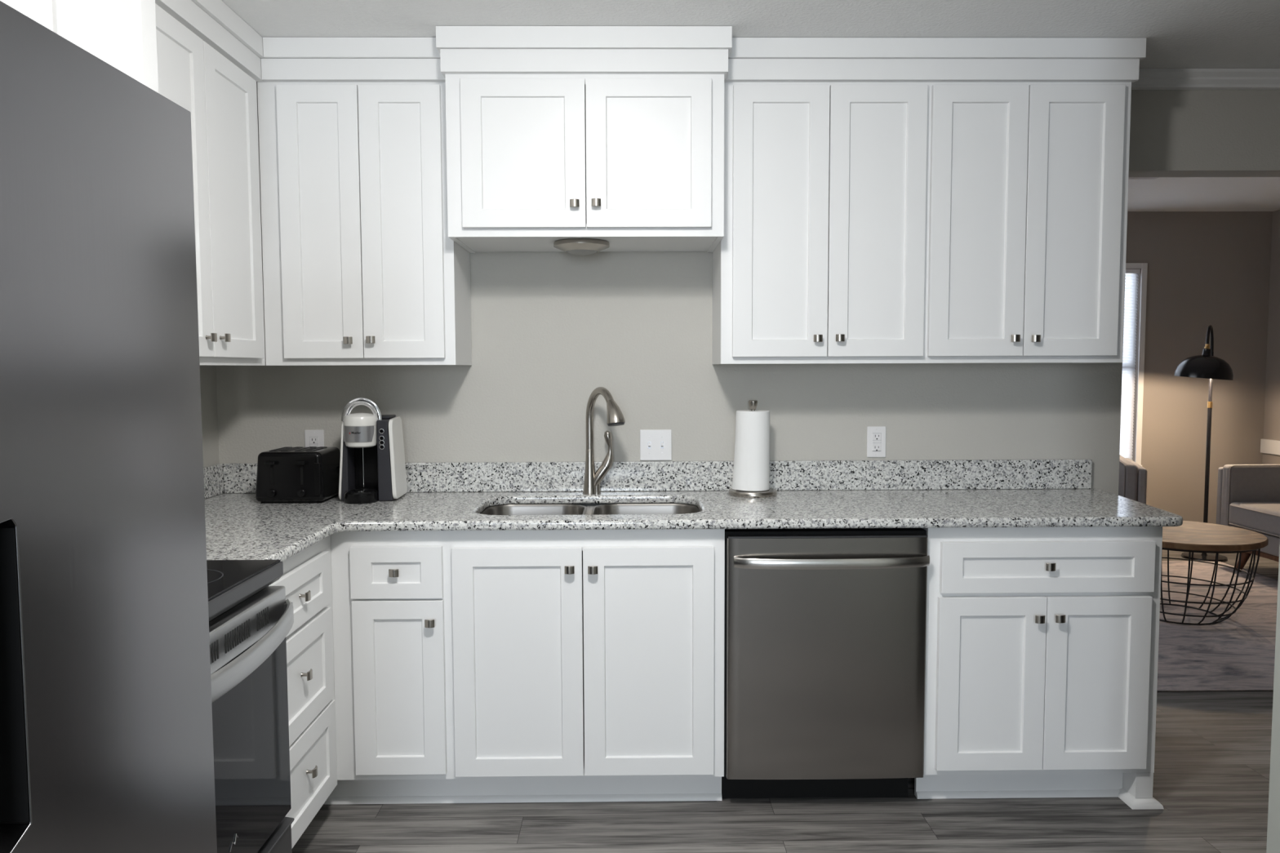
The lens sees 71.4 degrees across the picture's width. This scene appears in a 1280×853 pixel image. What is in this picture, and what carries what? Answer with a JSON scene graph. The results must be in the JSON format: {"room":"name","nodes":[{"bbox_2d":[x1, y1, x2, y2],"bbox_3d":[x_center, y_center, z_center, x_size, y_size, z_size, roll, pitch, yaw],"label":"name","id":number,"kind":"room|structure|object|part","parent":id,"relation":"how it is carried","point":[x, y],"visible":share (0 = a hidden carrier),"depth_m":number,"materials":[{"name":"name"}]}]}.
{"room":"kitchen","nodes":[
{"label":"kitchen","id":0,"kind":"room"},
{"bbox_2d":[200,365,219,466],"bbox_3d":[-1.560,0.167,-0.176,0.100,2.432,6.900,0,4,-1],"label":"wall","id":1,"kind":"structure","parent":0,"point":[207,373],"depth_m":3.21,"materials":[{"name":"paint"}]},
{"bbox_2d":[0,0,158,93],"bbox_3d":[-1.305,-0.841,1.650,0.457,0.656,0.799,0,4,-1],"label":"upper cabinet","id":2,"kind":"object","parent":1,"relation":"attached to","point":[122,33],"visible":0.16,"depth_m":1.85,"materials":[{"name":"white paint"}]},
{"bbox_3d":[-1.100,-0.766,1.474,0.019,0.477,0.362,0,4,-1],"label":"door","id":3,"kind":"part","parent":2,"relation":"part of","materials":[{"name":"white paint"}]},
{"bbox_3d":[-1.104,-0.790,1.847,0.019,0.477,0.357,0,4,-1],"label":"door","id":4,"kind":"part","parent":2,"relation":"part of","materials":[{"name":"white paint"}]},
{"bbox_2d":[155,0,265,365],"bbox_3d":[-1.367,-0.698,2.490,0.351,1.050,0.858,0,4,-1],"label":"upper cabinet","id":5,"kind":"object","parent":1,"relation":"attached to","point":[209,58],"visible":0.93,"depth_m":2.61,"materials":[{"name":"white paint"}]},
{"bbox_3d":[-1.227,-0.629,2.345,0.019,0.884,0.346,0,4,-1],"label":"door","id":6,"kind":"part","parent":5,"relation":"part of","materials":[{"name":"white paint"}]},
{"bbox_3d":[-1.233,-1.158,2.462,0.057,0.129,0.858,0,4,-1],"label":"crown","id":7,"kind":"part","parent":5,"relation":"part of","materials":[{"name":"white paint"}]},
{"bbox_3d":[-1.204,-0.250,2.499,0.028,0.024,0.030,0,4,-1],"label":"knob","id":8,"kind":"part","parent":5,"relation":"part of","materials":[{"name":"silver metal"}]},
{"bbox_3d":[-1.205,-0.258,2.585,0.028,0.024,0.030,0,4,-1],"label":"knob","id":9,"kind":"part","parent":5,"relation":"part of","materials":[{"name":"silver metal"}]},
{"bbox_3d":[-1.249,-0.636,2.495,0.018,0.924,0.858,0,4,-1],"label":"frame","id":10,"kind":"part","parent":5,"relation":"part of","materials":[{"name":"white paint"}]},
{"bbox_3d":[-1.231,-0.652,2.695,0.019,0.884,0.348,0,4,-1],"label":"door","id":11,"kind":"part","parent":5,"relation":"part of","materials":[{"name":"white paint"}]},
{"bbox_2d":[203,463,224,498],"bbox_3d":[-1.531,0.229,2.682,0.022,0.109,1.204,0,4,-1],"label":"backsplash","id":12,"kind":"structure","parent":1,"relation":"attached to","point":[213,474],"depth_m":3.18,"materials":[{"name":"stone"}]},
{"bbox_2d":[215,81,1279,681],"bbox_3d":[1.689,-0.163,3.357,6.683,2.610,0.115,0,4,-1],"label":"wall","id":13,"kind":"structure","parent":0,"point":[549,329],"depth_m":3.28,"materials":[{"name":"paint"}]},
{"bbox_2d":[304,430,324,447],"bbox_3d":[-1.198,0.070,3.275,0.070,0.115,0.009,0,4,-1],"label":"wall outlet","id":14,"kind":"object","parent":13,"relation":"attached to","point":[312,437],"visible":0.51,"depth_m":3.27,"materials":[{"name":"white plastic"}]},
{"bbox_2d":[309,436,318,447],"bbox_3d":[-1.198,0.070,3.272,0.033,0.066,0.003,0,4,-1],"label":"receptacle","id":15,"kind":"object","parent":14,"relation":"attached to","point":[313,441],"depth_m":3.27,"materials":[{"name":"white plastic"}]},
{"bbox_2d":[257,36,471,365],"bbox_3d":[-0.931,-0.736,3.051,0.629,1.050,0.351,0,4,-1],"label":"upper cabinet","id":16,"kind":"object","parent":13,"relation":"attached to","point":[362,265],"visible":0.91,"depth_m":2.91,"materials":[{"name":"white paint"}]},
{"bbox_3d":[-1.046,-0.667,2.917,0.260,0.884,0.019,0,4,-1],"label":"door","id":17,"kind":"part","parent":16,"relation":"part of","materials":[{"name":"white paint"}]},
{"bbox_3d":[-0.956,-0.282,2.919,0.030,0.024,0.028,0,4,-1],"label":"knob","id":18,"kind":"part","parent":16,"relation":"part of","materials":[{"name":"silver metal"}]},
{"bbox_3d":[-0.921,-1.196,3.027,0.604,0.129,0.337,0,4,-1],"label":"crown","id":19,"kind":"part","parent":16,"relation":"part of","materials":[{"name":"white paint"}]},
{"bbox_3d":[-0.882,-0.285,2.920,0.030,0.024,0.028,0,4,-1],"label":"knob","id":20,"kind":"part","parent":16,"relation":"part of","materials":[{"name":"silver metal"}]},
{"bbox_3d":[-0.780,-0.668,2.920,0.264,0.884,0.019,0,4,-1],"label":"door","id":21,"kind":"part","parent":16,"relation":"part of","materials":[{"name":"white paint"}]},
{"bbox_2d":[435,26,732,253],"bbox_3d":[-0.175,-0.939,2.998,0.922,0.643,0.449,0,4,-1],"label":"upper cabinet","id":22,"kind":"object","parent":13,"relation":"attached to","point":[615,135],"visible":1,"depth_m":2.81,"materials":[{"name":"white paint"}]},
{"bbox_3d":[-0.368,-0.863,2.814,0.391,0.462,0.019,0,4,-1],"label":"door","id":23,"kind":"part","parent":22,"relation":"part of","materials":[{"name":"white paint"}]},
{"bbox_3d":[-0.206,-0.703,2.803,0.030,0.024,0.028,0,4,-1],"label":"knob","id":24,"kind":"part","parent":22,"relation":"part of","materials":[{"name":"silver metal"}]},
{"bbox_2d":[553,238,609,255],"bbox_3d":[-0.197,-0.599,2.998,0.188,0.041,0.188,0,4,-1],"label":"puck light","id":25,"kind":"object","parent":22,"relation":"attached to","point":[579,246],"visible":1,"depth_m":2.94,"materials":[{"name":"silver metal"}]},
{"bbox_2d":[566,249,596,255],"bbox_3d":[-0.197,-0.584,2.998,0.106,0.012,0.106,0,4,-1],"label":"diffuser","id":26,"kind":"object","parent":25,"relation":"attached to","point":[579,252],"depth_m":2.97,"materials":[{"name":"white glass"}]},
{"bbox_3d":[-0.176,-1.193,2.987,0.922,0.135,0.429,0,4,-1],"label":"crown","id":27,"kind":"part","parent":22,"relation":"part of","materials":[{"name":"white paint"}]},
{"bbox_3d":[-0.173,-0.866,2.836,0.881,0.517,0.018,0,4,-1],"label":"frame","id":28,"kind":"part","parent":22,"relation":"part of","materials":[{"name":"white paint"}]},
{"bbox_3d":[-0.138,-0.705,2.803,0.030,0.024,0.028,0,4,-1],"label":"knob","id":29,"kind":"part","parent":22,"relation":"part of","materials":[{"name":"silver metal"}]},
{"bbox_3d":[0.028,-0.865,2.819,0.397,0.462,0.019,0,4,-1],"label":"door","id":30,"kind":"part","parent":22,"relation":"part of","materials":[{"name":"white paint"}]},
{"bbox_2d":[640,429,671,460],"bbox_3d":[0.059,0.069,3.285,0.117,0.114,0.017,0,4,-1],"label":"light switch","id":31,"kind":"object","parent":13,"relation":"attached to","point":[655,444],"visible":1,"depth_m":3.29,"materials":[{"name":"white plastic"}]},
{"bbox_2d":[222,458,1092,493],"bbox_3d":[0.074,0.183,3.290,3.201,0.109,0.023,0,4,-1],"label":"backsplash","id":32,"kind":"structure","parent":13,"relation":"attached to","point":[911,474],"depth_m":3.28,"materials":[{"name":"stone"}]},
{"bbox_2d":[866,426,885,457],"bbox_3d":[0.877,0.057,3.298,0.070,0.115,0.009,0,4,-1],"label":"wall outlet","id":33,"kind":"object","parent":13,"relation":"attached to","point":[876,435],"visible":1,"depth_m":3.30,"materials":[{"name":"white plastic"}]},
{"bbox_2d":[871,433,881,450],"bbox_3d":[0.877,0.057,3.296,0.033,0.066,0.003,0,4,-1],"label":"receptacle","id":34,"kind":"object","parent":33,"relation":"attached to","point":[876,437],"depth_m":3.29,"materials":[{"name":"white plastic"}]},
{"bbox_2d":[712,37,1146,364],"bbox_3d":[0.954,-0.744,3.074,1.376,1.050,0.351,0,4,-1],"label":"upper cabinet","id":35,"kind":"object","parent":13,"relation":"attached to","point":[887,200],"visible":0.94,"depth_m":2.93,"materials":[{"name":"white paint"}]},
{"bbox_3d":[0.463,-0.673,2.934,0.314,0.884,0.019,0,4,-1],"label":"door","id":36,"kind":"part","parent":35,"relation":"part of","materials":[{"name":"white paint"}]},
{"bbox_3d":[0.587,-0.291,2.937,0.030,0.024,0.028,0,4,-1],"label":"knob","id":37,"kind":"part","parent":35,"relation":"part of","materials":[{"name":"silver metal"}]},
{"bbox_3d":[0.659,-0.292,2.938,0.030,0.024,0.028,0,4,-1],"label":"knob","id":38,"kind":"part","parent":35,"relation":"part of","materials":[{"name":"silver metal"}]},
{"bbox_3d":[0.782,-0.675,2.938,0.318,0.884,0.019,0,4,-1],"label":"door","id":39,"kind":"part","parent":35,"relation":"part of","materials":[{"name":"white paint"}]},
{"bbox_3d":[0.953,-1.204,3.050,1.375,0.129,0.339,0,4,-1],"label":"crown","id":40,"kind":"part","parent":35,"relation":"part of","materials":[{"name":"white paint"}]},
{"bbox_3d":[1.116,-0.676,2.942,0.314,0.884,0.019,0,4,-1],"label":"door","id":41,"kind":"part","parent":35,"relation":"part of","materials":[{"name":"white paint"}]},
{"bbox_3d":[1.240,-0.292,2.945,0.030,0.024,0.028,0,4,-1],"label":"knob","id":42,"kind":"part","parent":35,"relation":"part of","materials":[{"name":"silver metal"}]},
{"bbox_3d":[1.308,-0.291,2.946,0.030,0.024,0.028,0,4,-1],"label":"knob","id":43,"kind":"part","parent":35,"relation":"part of","materials":[{"name":"silver metal"}]},
{"bbox_3d":[1.433,-0.678,2.946,0.314,0.884,0.019,0,4,-1],"label":"door","id":44,"kind":"part","parent":35,"relation":"part of","materials":[{"name":"white paint"}]},
{"bbox_2d":[1131,68,1279,89],"bbox_3d":[2.487,-1.255,3.215,1.739,0.061,0.044,0,4,-1],"label":"trim","id":45,"kind":"structure","parent":13,"relation":"attached to","point":[1148,78],"depth_m":3.20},
{"bbox_2d":[222,0,1279,68],"bbox_3d":[0.942,-1.079,-0.277,5.113,0.050,7.000,0,4,-1],"label":"ceiling","id":46,"kind":"structure","parent":0,"point":[1178,33],"depth_m":2.72,"materials":[{"name":"paint"}]},
{"bbox_2d":[292,549,1279,852],"bbox_3d":[1.714,1.279,1.749,6.683,0.060,10.720,0,4,-1],"label":"floor","id":47,"kind":"structure","parent":0,"point":[1213,748],"depth_m":2.70,"materials":[{"name":"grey wood"}]},
{"bbox_2d":[0,0,217,852],"bbox_3d":[-1.068,0.444,0.880,0.860,1.737,0.910,0,4,-1],"label":"refrigerator","id":48,"kind":"object","parent":47,"relation":"on","point":[106,730],"visible":1,"depth_m":1.05,"materials":[{"name":"metal"}]},
{"bbox_2d":[206,560,294,852],"bbox_3d":[-1.128,0.713,1.736,0.729,1.090,0.754,0,4,-1],"label":"range","id":49,"kind":"object","parent":47,"relation":"on","point":[251,620],"visible":0.34,"depth_m":1.90,"materials":[{"name":"metal"}]},
{"bbox_2d":[206,560,280,600],"bbox_3d":[-1.136,0.341,1.711,0.595,0.005,0.752,0,4,-1],"label":"cooktop","id":50,"kind":"object","parent":49,"relation":"in","point":[226,579],"depth_m":1.95,"materials":[{"name":"black glass"}]},
{"bbox_3d":[-0.847,0.439,1.721,0.040,0.084,0.746,0,4,-1],"label":"door trim","id":51,"kind":"part","parent":49,"relation":"part of","materials":[{"name":"metal"}]},
{"bbox_3d":[-0.847,0.710,1.739,0.038,0.457,0.746,0,4,-1],"label":"oven door","id":52,"kind":"part","parent":49,"relation":"part of","materials":[{"name":"black glass"}]},
{"bbox_3d":[-0.797,0.461,1.723,0.065,0.064,0.744,0,4,-1],"label":"handle","id":53,"kind":"part","parent":49,"relation":"part of","materials":[{"name":"metal"}]},
{"bbox_3d":[-0.843,1.072,1.762,0.044,0.239,0.746,0,4,-1],"label":"storage drawer","id":54,"kind":"part","parent":49,"relation":"part of","materials":[{"name":"metal"}]},
{"bbox_2d":[268,535,337,848],"bbox_3d":[-1.209,0.773,2.415,0.641,0.882,0.593,0,4,-1],"label":"base cabinet","id":55,"kind":"object","parent":47,"relation":"on","point":[306,578],"visible":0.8,"depth_m":2.46,"materials":[{"name":"white paint"}]},
{"bbox_3d":[-1.095,0.459,2.386,0.370,0.154,0.464,0,4,-1],"label":"drawer","id":56,"kind":"part","parent":55,"relation":"part of","materials":[{"name":"white paint"}]},
{"bbox_3d":[-0.904,0.458,2.401,0.028,0.024,0.030,0,4,-1],"label":"knob","id":57,"kind":"part","parent":55,"relation":"part of","materials":[{"name":"silver metal"}]},
{"bbox_3d":[-0.903,0.673,2.412,0.028,0.024,0.030,0,4,-1],"label":"knob","id":58,"kind":"part","parent":55,"relation":"part of","materials":[{"name":"silver metal"}]},
{"bbox_3d":[-0.939,0.720,2.414,0.018,0.777,0.593,0,4,-1],"label":"frame","id":59,"kind":"part","parent":55,"relation":"part of","materials":[{"name":"white paint"}]},
{"bbox_3d":[-1.094,0.687,2.403,0.370,0.274,0.468,0,4,-1],"label":"drawer","id":60,"kind":"part","parent":55,"relation":"part of","materials":[{"name":"white paint"}]},
{"bbox_3d":[-1.093,0.964,2.428,0.370,0.262,0.482,0,4,-1],"label":"drawer","id":61,"kind":"part","parent":55,"relation":"part of","materials":[{"name":"white paint"}]},
{"bbox_3d":[-0.902,0.951,2.448,0.028,0.024,0.030,0,4,-1],"label":"knob","id":62,"kind":"part","parent":55,"relation":"part of","materials":[{"name":"silver metal"}]},
{"bbox_2d":[323,530,457,804],"bbox_3d":[-0.794,0.734,2.992,0.424,0.882,0.649,0,4,-1],"label":"base cabinet","id":63,"kind":"object","parent":47,"relation":"on","point":[391,598],"visible":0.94,"depth_m":2.70,"materials":[{"name":"white paint"}]},
{"bbox_3d":[-0.737,0.438,2.671,0.030,0.024,0.028,0,4,-1],"label":"knob","id":64,"kind":"part","parent":63,"relation":"part of","materials":[{"name":"silver metal"}]},
{"bbox_3d":[-0.737,0.429,2.862,0.276,0.158,0.370,0,4,-1],"label":"drawer","id":65,"kind":"part","parent":63,"relation":"part of","materials":[{"name":"white paint"}]},
{"bbox_3d":[-0.732,0.795,2.710,0.275,0.539,0.019,0,4,-1],"label":"door","id":66,"kind":"part","parent":63,"relation":"part of","materials":[{"name":"white paint"}]},
{"bbox_3d":[-0.631,0.590,2.674,0.030,0.024,0.028,0,4,-1],"label":"knob","id":67,"kind":"part","parent":63,"relation":"part of","materials":[{"name":"silver metal"}]},
{"bbox_2d":[448,504,724,803],"bbox_3d":[-0.163,0.732,3.000,0.837,0.882,0.649,0,4,-1],"label":"base cabinet","id":68,"kind":"object","parent":47,"relation":"on","point":[606,685],"visible":0.99,"depth_m":2.71,"materials":[{"name":"white paint"}]},
{"bbox_3d":[-0.370,0.718,2.709,0.392,0.706,0.019,0,4,-1],"label":"door","id":69,"kind":"part","parent":68,"relation":"part of","materials":[{"name":"white paint"}]},
{"bbox_3d":[-0.211,0.429,2.668,0.030,0.024,0.028,0,4,-1],"label":"knob","id":70,"kind":"part","parent":68,"relation":"part of","materials":[{"name":"silver metal"}]},
{"bbox_3d":[-0.141,0.429,2.669,0.030,0.024,0.028,0,4,-1],"label":"knob","id":71,"kind":"part","parent":68,"relation":"part of","materials":[{"name":"silver metal"}]},
{"bbox_3d":[0.027,0.717,2.714,0.396,0.706,0.019,0,4,-1],"label":"door","id":72,"kind":"part","parent":68,"relation":"part of","materials":[{"name":"white paint"}]},
{"bbox_2d":[721,528,929,798],"bbox_3d":[0.565,0.737,2.980,0.618,0.867,0.643,0,4,-1],"label":"dishwasher","id":73,"kind":"object","parent":47,"relation":"on","point":[824,629],"visible":0.97,"depth_m":2.71,"materials":[{"name":"metal"}]},
{"bbox_3d":[0.556,1.129,2.842,0.595,0.103,0.028,0,4,-1],"label":"toe panel","id":74,"kind":"part","parent":73,"relation":"part of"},
{"bbox_3d":[0.578,0.408,2.662,0.590,0.033,0.051,0,4,-1],"label":"handle","id":75,"kind":"part","parent":73,"relation":"part of","materials":[{"name":"metal"}]},
{"bbox_2d":[914,526,1163,809],"bbox_3d":[1.245,0.725,3.019,0.739,0.882,0.654,0,4,-1],"label":"base cabinet","id":76,"kind":"object","parent":47,"relation":"on","point":[1042,643],"visible":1,"depth_m":2.73,"materials":[{"name":"white paint"}]},
{"bbox_2d":[203,458,1182,561],"bbox_3d":[0.089,0.237,2.701,3.262,0.140,1.204,0,4,-1],"label":"countertop","id":77,"kind":"structure","parent":76,"relation":"on","point":[911,493],"depth_m":3.05,"materials":[{"name":"stone"}]},
{"bbox_2d":[255,446,340,503],"bbox_3d":[-1.179,0.165,3.114,0.248,0.177,0.269,0,4,-1],"label":"toaster","id":78,"kind":"object","parent":77,"relation":"on","point":[286,474],"visible":0.94,"depth_m":3.00,"materials":[{"name":"black plastic"}]},
{"bbox_3d":[-1.239,0.123,2.987,0.034,0.012,0.023,0,4,-1],"label":"lever","id":79,"kind":"part","parent":78,"relation":"part of","materials":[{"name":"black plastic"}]},
{"bbox_3d":[-1.139,0.122,2.989,0.034,0.012,0.023,0,4,-1],"label":"lever","id":80,"kind":"part","parent":78,"relation":"part of","materials":[{"name":"black plastic"}]},
{"bbox_3d":[-1.087,0.175,3.013,0.022,0.110,0.038,0,4,-1],"label":"corner trim","id":81,"kind":"part","parent":78,"relation":"part of","materials":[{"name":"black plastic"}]},
{"bbox_2d":[338,397,407,503],"bbox_3d":[-0.936,0.075,3.096,0.197,0.356,0.230,0,4,-3],"label":"coffee maker","id":82,"kind":"object","parent":77,"relation":"on","point":[372,465],"visible":1,"depth_m":3.04,"materials":[{"name":"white plastic"}]},
{"bbox_3d":[-1.014,0.114,3.120,0.025,0.274,0.169,0,4,-3],"label":"panel","id":83,"kind":"part","parent":82,"relation":"part of","materials":[{"name":"grey plastic"}]},
{"bbox_3d":[-0.959,0.025,3.011,0.106,0.053,0.039,0,4,4],"label":"plate","id":84,"kind":"part","parent":82,"relation":"part of","materials":[{"name":"silver metal"}]},
{"bbox_3d":[-0.956,-0.026,3.045,0.111,0.042,0.111,0,4,-3],"label":"lid","id":85,"kind":"part","parent":82,"relation":"part of","materials":[{"name":"white plastic"}]},
{"bbox_2d":[343,488,378,503],"bbox_3d":[-0.954,0.238,3.048,0.114,0.037,0.114,0,4,-3],"label":"drip tray","id":86,"kind":"object","parent":82,"relation":"on","point":[350,495],"depth_m":3.01,"materials":[{"name":"black plastic"}]},
{"bbox_3d":[-0.954,-0.058,3.047,0.137,0.082,0.032,0,4,-3],"label":"handle","id":87,"kind":"part","parent":82,"relation":"part of","materials":[{"name":"silver metal"}]},
{"bbox_3d":[-0.954,0.111,3.165,0.099,0.274,0.085,0,4,-3],"label":"water tank","id":88,"kind":"part","parent":82,"relation":"part of","materials":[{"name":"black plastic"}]},
{"bbox_3d":[-0.877,0.111,3.126,0.049,0.278,0.169,0,4,-3],"label":"panel","id":89,"kind":"part","parent":82,"relation":"part of","materials":[{"name":"grey plastic"}]},
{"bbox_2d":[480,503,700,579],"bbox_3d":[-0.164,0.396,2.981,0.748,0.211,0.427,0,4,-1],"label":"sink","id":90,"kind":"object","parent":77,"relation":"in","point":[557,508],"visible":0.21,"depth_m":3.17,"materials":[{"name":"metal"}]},
{"bbox_3d":[-0.360,0.397,2.979,0.356,0.211,0.427,0,4,-1],"label":"bowl","id":91,"kind":"part","parent":90,"relation":"part of","materials":[{"name":"metal"}]},
{"bbox_3d":[0.023,0.395,2.983,0.374,0.211,0.427,0,4,-1],"label":"bowl","id":92,"kind":"part","parent":90,"relation":"part of","materials":[{"name":"metal"}]},
{"bbox_2d":[582,386,625,493],"bbox_3d":[-0.111,0.053,3.147,0.104,0.387,0.255,-2,4,-29],"label":"faucet","id":93,"kind":"object","parent":77,"relation":"on","point":[592,481],"visible":1,"depth_m":3.21,"materials":[{"name":"silver metal"}]},
{"bbox_3d":[-0.143,-0.027,3.151,0.027,0.227,0.181,-2,4,-31],"label":"spout","id":94,"kind":"part","parent":93,"relation":"part of","materials":[{"name":"silver metal"}]},
{"bbox_3d":[-0.119,0.084,3.225,0.043,0.138,0.041,3,5,40],"label":"lever","id":95,"kind":"part","parent":93,"relation":"part of","materials":[{"name":"silver metal"}]},
{"bbox_2d":[728,400,777,497],"bbox_3d":[0.403,0.075,3.179,0.173,0.337,0.173,0,4,-1],"label":"paper towel holder","id":96,"kind":"object","parent":77,"relation":"on","point":[753,404],"visible":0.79,"depth_m":3.13,"materials":[{"name":"silver metal"}]},
{"bbox_2d":[732,409,769,491],"bbox_3d":[0.402,0.084,3.178,0.119,0.281,0.123,2,4,31],"label":"paper towel roll","id":97,"kind":"object","parent":96,"relation":"on","point":[751,472],"visible":0.98,"depth_m":3.13,"materials":[{"name":"white paper"}]},
{"bbox_3d":[1.075,0.790,2.731,0.328,0.540,0.019,0,4,-1],"label":"door","id":98,"kind":"part","parent":76,"relation":"part of","materials":[{"name":"white paint"}]},
{"bbox_3d":[1.209,0.582,2.695,0.030,0.024,0.028,0,4,-1],"label":"knob","id":99,"kind":"part","parent":76,"relation":"part of","materials":[{"name":"silver metal"}]},
{"bbox_3d":[1.238,0.416,2.885,0.650,0.156,0.370,0,4,-1],"label":"drawer","id":100,"kind":"part","parent":76,"relation":"part of","materials":[{"name":"white paint"}]},
{"bbox_3d":[1.240,0.424,2.693,0.030,0.024,0.028,0,4,-1],"label":"knob","id":101,"kind":"part","parent":76,"relation":"part of","materials":[{"name":"silver metal"}]},
{"bbox_3d":[1.271,0.581,2.696,0.030,0.024,0.028,0,4,-1],"label":"knob","id":102,"kind":"part","parent":76,"relation":"part of","materials":[{"name":"silver metal"}]},
{"bbox_3d":[1.401,0.788,2.735,0.320,0.540,0.019,0,4,-1],"label":"door","id":103,"kind":"part","parent":76,"relation":"part of","materials":[{"name":"white paint"}]},
{"bbox_3d":[1.566,0.722,3.047,0.056,0.882,0.605,0,4,-1],"label":"panel","id":104,"kind":"part","parent":76,"relation":"part of","materials":[{"name":"white paint"}]},
{"bbox_3d":[1.570,1.169,2.801,0.098,0.023,0.104,0,4,-1],"label":"foot moulding","id":105,"kind":"part","parent":76,"relation":"part of","materials":[{"name":"white paint"}]},
{"bbox_2d":[1173,324,1233,562],"bbox_3d":[3.949,0.120,6.244,0.348,1.654,0.473,3,5,44],"label":"floor lamp","id":106,"kind":"object","parent":47,"relation":"on","point":[1206,366],"visible":0.98,"depth_m":6.15,"materials":[{"name":"black metal"}]},
{"bbox_3d":[3.904,-0.431,6.164,0.348,0.218,0.348,0,4,-1],"label":"lamp shade","id":107,"kind":"part","parent":106,"relation":"part of","materials":[{"name":"black metal"}]},
{"bbox_3d":[3.973,-0.614,6.203,0.019,0.185,0.160,3,5,44],"label":"arm","id":108,"kind":"part","parent":106,"relation":"part of"},
{"bbox_2d":[1156,560,1278,692],"bbox_3d":[2.546,1.032,4.990,3.100,0.006,2.490,0,4,-1],"label":"area rug","id":109,"kind":"object","parent":47,"relation":"on","point":[1237,653],"visible":0.16,"depth_m":4.52,"materials":[{"name":"grey carpet"}]},
{"bbox_2d":[1118,454,1146,504],"bbox_3d":[3.170,0.529,6.421,0.740,0.806,0.815,1,4,21],"label":"armchair","id":110,"kind":"object","parent":109,"relation":"on","point":[1132,482],"visible":0.12,"depth_m":5.95,"materials":[{"name":"grey fabric"}]},
{"bbox_3d":[3.423,0.491,6.317,0.085,0.517,0.780,1,4,21],"label":"arm","id":111,"kind":"part","parent":110,"relation":"part of","materials":[{"name":"fabric"}]},
{"bbox_3d":[3.492,0.504,6.301,0.054,0.493,0.782,1,4,21],"label":"arm","id":112,"kind":"part","parent":110,"relation":"part of","materials":[{"name":"fabric"}]},
{"bbox_2d":[1159,520,1268,625],"bbox_3d":[2.947,0.802,4.880,0.800,0.463,0.800,0,4,-1],"label":"coffee table","id":113,"kind":"object","parent":109,"relation":"on","point":[1192,537],"visible":0.53,"depth_m":4.67,"materials":[{"name":"brown wood"}]},
{"bbox_2d":[1216,464,1279,572],"bbox_3d":[4.370,0.606,5.170,0.945,0.806,1.770,0,4,-1],"label":"sofa","id":114,"kind":"object","parent":109,"relation":"on","point":[1248,495],"visible":0.75,"depth_m":5.89,"materials":[{"name":"grey fabric"}]},
{"bbox_3d":[4.366,0.518,6.024,0.912,0.493,0.054,0,4,-1],"label":"arm","id":115,"kind":"part","parent":114,"relation":"part of","materials":[{"name":"fabric"}]},
{"bbox_3d":[4.000,0.882,5.892,0.096,0.165,0.058,3,5,37],"label":"leg","id":116,"kind":"part","parent":114,"relation":"part of","materials":[{"name":"brown wood"}]},
{"bbox_3d":[4.358,0.511,5.953,0.910,0.517,0.085,0,4,-1],"label":"arm","id":117,"kind":"part","parent":114,"relation":"part of","materials":[{"name":"fabric"}]},
{"bbox_2d":[1228,502,1279,537],"bbox_3d":[4.233,0.597,5.541,0.670,0.158,0.740,0,4,-1],"label":"seat cushion","id":118,"kind":"object","parent":114,"relation":"on","point":[1262,517],"depth_m":5.66,"materials":[{"name":"fabric"}]},
{"bbox_3d":[4.374,0.761,5.180,0.898,0.119,1.488,0,4,-1],"label":"seat","id":119,"kind":"part","parent":114,"relation":"part of","materials":[{"name":"fabric"}]},
{"bbox_3d":[4.378,0.837,5.185,0.890,0.032,1.730,0,4,-1],"label":"rail","id":120,"kind":"part","parent":114,"relation":"part of","materials":[{"name":"brown wood"}]},
{"bbox_2d":[1125,211,1272,524],"bbox_3d":[1.646,-0.373,6.973,6.683,2.560,0.120,0,4,-1],"label":"wall","id":121,"kind":"structure","parent":0,"point":[1206,268],"depth_m":6.93,"materials":[{"name":"paint"}]},
{"bbox_2d":[1125,262,1147,466],"bbox_3d":[3.428,-0.461,6.963,0.986,1.609,0.130,0,4,-1],"label":"window","id":122,"kind":"structure","parent":121,"relation":"in","point":[1144,266],"depth_m":6.92,"materials":[{"name":"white glass"}]},
{"bbox_2d":[1120,268,1140,460],"bbox_3d":[3.428,-0.464,6.956,0.896,1.515,0.045,0,4,-1],"label":"window blind","id":123,"kind":"object","parent":122,"relation":"attached to","point":[1128,376],"visible":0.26,"depth_m":6.96,"materials":[{"name":"white plastic"}]},
{"bbox_2d":[1127,177,1279,211],"bbox_3d":[1.662,-1.561,5.130,6.683,0.050,3.605,0,4,-1],"label":"ceiling","id":124,"kind":"structure","parent":0,"point":[1161,193],"depth_m":6.17,"materials":[{"name":"paint"}]},
{"bbox_2d":[1128,177,1159,179],"bbox_3d":[3.148,-1.565,5.571,0.240,0.010,0.150,0,4,-1],"label":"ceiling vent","id":125,"kind":"object","parent":124,"relation":"in","point":[1129,178],"visible":0.27,"depth_m":5.60,"materials":[{"name":"white metal"}]},
{"bbox_2d":[1262,209,1279,464],"bbox_3d":[4.958,-0.270,5.203,0.100,2.560,3.505,0,4,-1],"label":"wall","id":126,"kind":"structure","parent":0,"point":[1272,400],"depth_m":6.86,"materials":[{"name":"paint"}]},
{"bbox_2d":[1260,439,1279,455],"bbox_3d":[4.898,0.262,5.279,0.021,0.110,3.419,0,4,-1],"label":"trim","id":127,"kind":"structure","parent":126,"relation":"attached to","point":[1267,446],"depth_m":6.87,"materials":[{"name":"white wood"}]},
{"bbox_2d":[1266,546,1279,852],"bbox_3d":[1.323,0.206,-0.941,0.118,2.432,5.300,0,4,-1],"label":"wall","id":128,"kind":"structure","parent":0,"point":[1273,812],"depth_m":1.73,"materials":[{"name":"paint"}]}
]}

